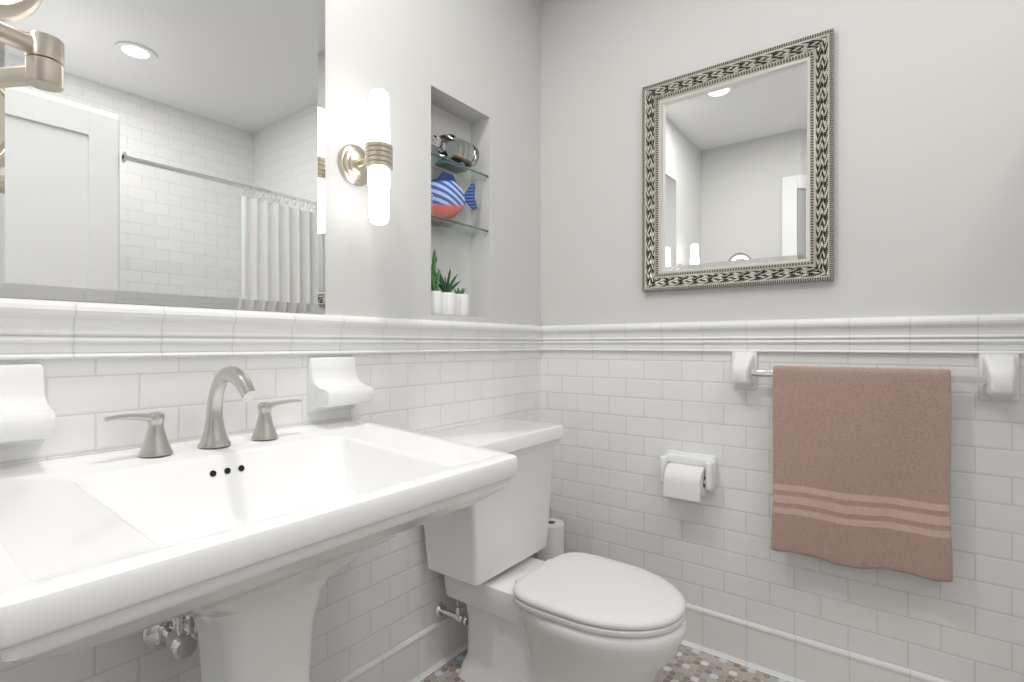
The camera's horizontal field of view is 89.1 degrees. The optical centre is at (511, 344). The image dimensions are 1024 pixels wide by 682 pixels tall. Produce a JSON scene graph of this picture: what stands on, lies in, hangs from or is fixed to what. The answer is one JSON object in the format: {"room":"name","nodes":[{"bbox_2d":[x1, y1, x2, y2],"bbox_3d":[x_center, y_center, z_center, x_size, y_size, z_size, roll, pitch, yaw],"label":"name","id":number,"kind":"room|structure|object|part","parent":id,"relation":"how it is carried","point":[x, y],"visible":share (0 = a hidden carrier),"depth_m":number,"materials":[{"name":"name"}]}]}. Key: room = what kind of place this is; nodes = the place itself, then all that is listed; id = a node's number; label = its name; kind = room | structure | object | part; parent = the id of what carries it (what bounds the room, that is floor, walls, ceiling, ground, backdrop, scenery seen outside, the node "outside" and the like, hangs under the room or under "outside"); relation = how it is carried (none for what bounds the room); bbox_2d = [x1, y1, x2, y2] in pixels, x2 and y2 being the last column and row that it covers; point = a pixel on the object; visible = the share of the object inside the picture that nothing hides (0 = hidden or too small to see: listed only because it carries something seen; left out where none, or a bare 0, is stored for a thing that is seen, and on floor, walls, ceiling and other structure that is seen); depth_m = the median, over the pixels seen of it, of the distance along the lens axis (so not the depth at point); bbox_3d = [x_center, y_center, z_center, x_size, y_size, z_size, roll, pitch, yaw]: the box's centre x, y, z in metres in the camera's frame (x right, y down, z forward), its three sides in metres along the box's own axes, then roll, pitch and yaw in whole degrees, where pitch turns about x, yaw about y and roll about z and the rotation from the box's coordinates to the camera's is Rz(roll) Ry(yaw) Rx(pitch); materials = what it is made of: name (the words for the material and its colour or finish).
{"room":"bathroom","nodes":[
{"label":"bathroom","id":0,"kind":"room"},
{"bbox_2d":[0,0,1023,681],"bbox_3d":[0.418,-0.229,0.658,2.710,2.720,2.400,0,0,37],"label":"wall","id":1,"kind":"structure","parent":0,"point":[536,104],"depth_m":1.71,"materials":[{"name":"tile"}]},
{"bbox_2d":[0,364,55,448],"bbox_3d":[-0.902,0.113,0.905,0.099,0.152,0.150,0,0,37],"label":"soap dish","id":2,"kind":"object","parent":1,"relation":"attached to","point":[27,416],"visible":1,"depth_m":0.94,"materials":[{"name":"white ceramic"}]},
{"bbox_2d":[0,0,63,92],"bbox_3d":[-0.810,-0.474,0.695,0.497,0.320,0.260,0,0,37],"label":"makeup mirror","id":3,"kind":"object","parent":1,"relation":"attached to","point":[42,68],"visible":1,"depth_m":0.68,"materials":[{"name":"silver metal"}]},
{"bbox_2d":[0,0,324,313],"bbox_3d":[-0.736,-0.637,1.204,0.006,1.103,0.687,0,0,37],"label":"vanity mirror","id":4,"kind":"object","parent":1,"relation":"attached to","point":[164,152],"visible":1,"depth_m":1.16,"materials":[{"name":"clear glass"}]},
{"bbox_2d":[0,298,543,681],"bbox_3d":[-0.576,0.523,1.401,0.029,1.215,2.400,0,0,37],"label":"trim","id":5,"kind":"structure","parent":1,"relation":"attached to","point":[54,330],"depth_m":1.32,"materials":[{"name":"tile"}]},
{"bbox_2d":[308,357,373,412],"bbox_3d":[-0.480,0.113,1.469,0.099,0.152,0.150,0,0,37],"label":"soap dish","id":6,"kind":"object","parent":1,"relation":"attached to","point":[335,383],"visible":1,"depth_m":1.45,"materials":[{"name":"white ceramic"}]},
{"bbox_2d":[338,88,392,224],"bbox_3d":[-0.411,-0.537,1.519,0.150,0.386,0.120,0,0,37],"label":"sconce","id":7,"kind":"object","parent":1,"relation":"attached to","point":[371,165],"visible":1,"depth_m":1.48,"materials":[{"name":"white glass"}]},
{"bbox_3d":[-0.382,-0.537,1.497,0.062,0.386,0.062,0,0,37],"label":"glass","id":8,"kind":"part","parent":7,"relation":"part of","materials":[{"name":"white glass"}]},
{"bbox_2d":[431,250,468,316],"bbox_3d":[-0.252,-0.227,1.954,0.089,0.243,0.221,0,0,37],"label":"pots","id":9,"kind":"object","parent":1,"relation":"on","point":[445,301],"visible":0.75,"depth_m":1.92,"materials":[{"name":"white ceramic"}]},
{"bbox_2d":[431,152,487,182],"bbox_3d":[-0.227,-0.665,1.977,0.094,0.015,0.324,0,0,37],"label":"shelf","id":10,"kind":"object","parent":1,"relation":"attached to","point":[438,162],"depth_m":1.98,"materials":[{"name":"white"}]},
{"bbox_2d":[431,133,478,167],"bbox_3d":[-0.234,-0.732,1.969,0.091,0.118,0.257,0,0,37],"label":"figurine","id":11,"kind":"object","parent":10,"relation":"on","point":[454,148],"visible":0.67,"depth_m":1.95,"materials":[{"name":"silver"}]},
{"bbox_2d":[431,215,487,235],"bbox_3d":[-0.227,-0.448,1.977,0.094,0.015,0.324,0,0,37],"label":"shelf","id":12,"kind":"object","parent":1,"relation":"attached to","point":[437,221],"depth_m":1.98,"materials":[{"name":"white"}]},
{"bbox_2d":[431,172,477,219],"bbox_3d":[-0.225,-0.550,1.960,0.051,0.194,0.263,11,21,42],"label":"fish","id":13,"kind":"object","parent":12,"relation":"on","point":[450,198],"visible":0.81,"depth_m":1.95},
{"bbox_2d":[660,450,716,501],"bbox_3d":[0.642,0.482,1.915,0.192,0.148,0.115,0,0,37],"label":"toilet paper holder","id":14,"kind":"object","parent":1,"relation":"attached to","point":[688,476],"visible":1,"depth_m":1.89,"materials":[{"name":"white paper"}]},
{"bbox_2d":[642,29,833,291],"bbox_3d":[0.778,-0.611,1.869,0.646,0.807,0.026,0,0,37],"label":"wall mirror","id":15,"kind":"object","parent":1,"relation":"attached to","point":[737,171],"visible":1,"depth_m":1.84,"materials":[{"name":"silver metal"}]},
{"bbox_2d":[661,60,807,272],"bbox_3d":[0.781,-0.611,1.874,0.498,0.659,0.006,0,0,37],"label":"mirror glass","id":16,"kind":"object","parent":15,"relation":"attached to","point":[734,148],"depth_m":1.85,"materials":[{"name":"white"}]},
{"bbox_2d":[544,313,1023,681],"bbox_3d":[0.822,0.523,1.835,1.652,1.215,0.029,0,0,37],"label":"trim","id":17,"kind":"structure","parent":1,"relation":"attached to","point":[780,654],"depth_m":1.74,"materials":[{"name":"tile"}]},
{"bbox_2d":[732,351,1019,581],"bbox_3d":[1.065,0.353,1.615,0.746,0.664,0.090,0,0,37],"label":"towel rack","id":18,"kind":"object","parent":1,"relation":"attached to","point":[861,468],"visible":1,"depth_m":1.57,"materials":[{"name":"pink fabric"}]},
{"bbox_2d":[771,365,953,581],"bbox_3d":[1.055,0.378,1.604,0.465,0.614,0.063,0,0,37],"label":"towel","id":19,"kind":"object","parent":18,"relation":"hanging from","point":[862,456],"depth_m":1.57,"materials":[{"name":"fabric"}]},
{"bbox_2d":[420,644,788,681],"bbox_3d":[0.458,1.131,0.628,2.610,0.001,2.400,0,0,37],"label":"floor","id":20,"kind":"structure","parent":0,"point":[687,664],"depth_m":1.80,"materials":[{"name":"beige tile"}]},
{"bbox_2d":[0,366,517,681],"bbox_3d":[-0.486,0.589,1.034,0.608,1.084,0.880,0,0,37],"label":"pedestal sink","id":21,"kind":"object","parent":20,"relation":"on","point":[236,551],"visible":1,"depth_m":0.95,"materials":[{"name":"white ceramic"}]},
{"bbox_2d":[103,366,301,457],"bbox_3d":[-0.614,0.137,1.129,0.203,0.181,0.408,0,0,37],"label":"faucet","id":22,"kind":"object","parent":21,"relation":"on","point":[214,442],"depth_m":1.15,"materials":[{"name":"silver metal"}]},
{"bbox_2d":[537,499,563,560],"bbox_3d":[0.166,0.897,2.230,0.131,0.469,0.131,0,0,37],"label":"stand","id":23,"kind":"object","parent":20,"relation":"on","point":[553,548],"visible":0.27,"depth_m":2.18,"materials":[{"name":"white paper"}]},
{"bbox_2d":[424,419,686,681],"bbox_3d":[0.142,0.719,1.688,0.832,0.825,0.536,0,0,37],"label":"toilet","id":24,"kind":"object","parent":20,"relation":"on","point":[575,617],"visible":0.85,"depth_m":1.64,"materials":[{"name":"white ceramic"}]},
{"bbox_3d":[0.271,0.754,1.592,0.505,0.048,0.408,0,0,37],"label":"seat","id":25,"kind":"part","parent":24,"relation":"part of","materials":[{"name":"white paint"}]}
]}

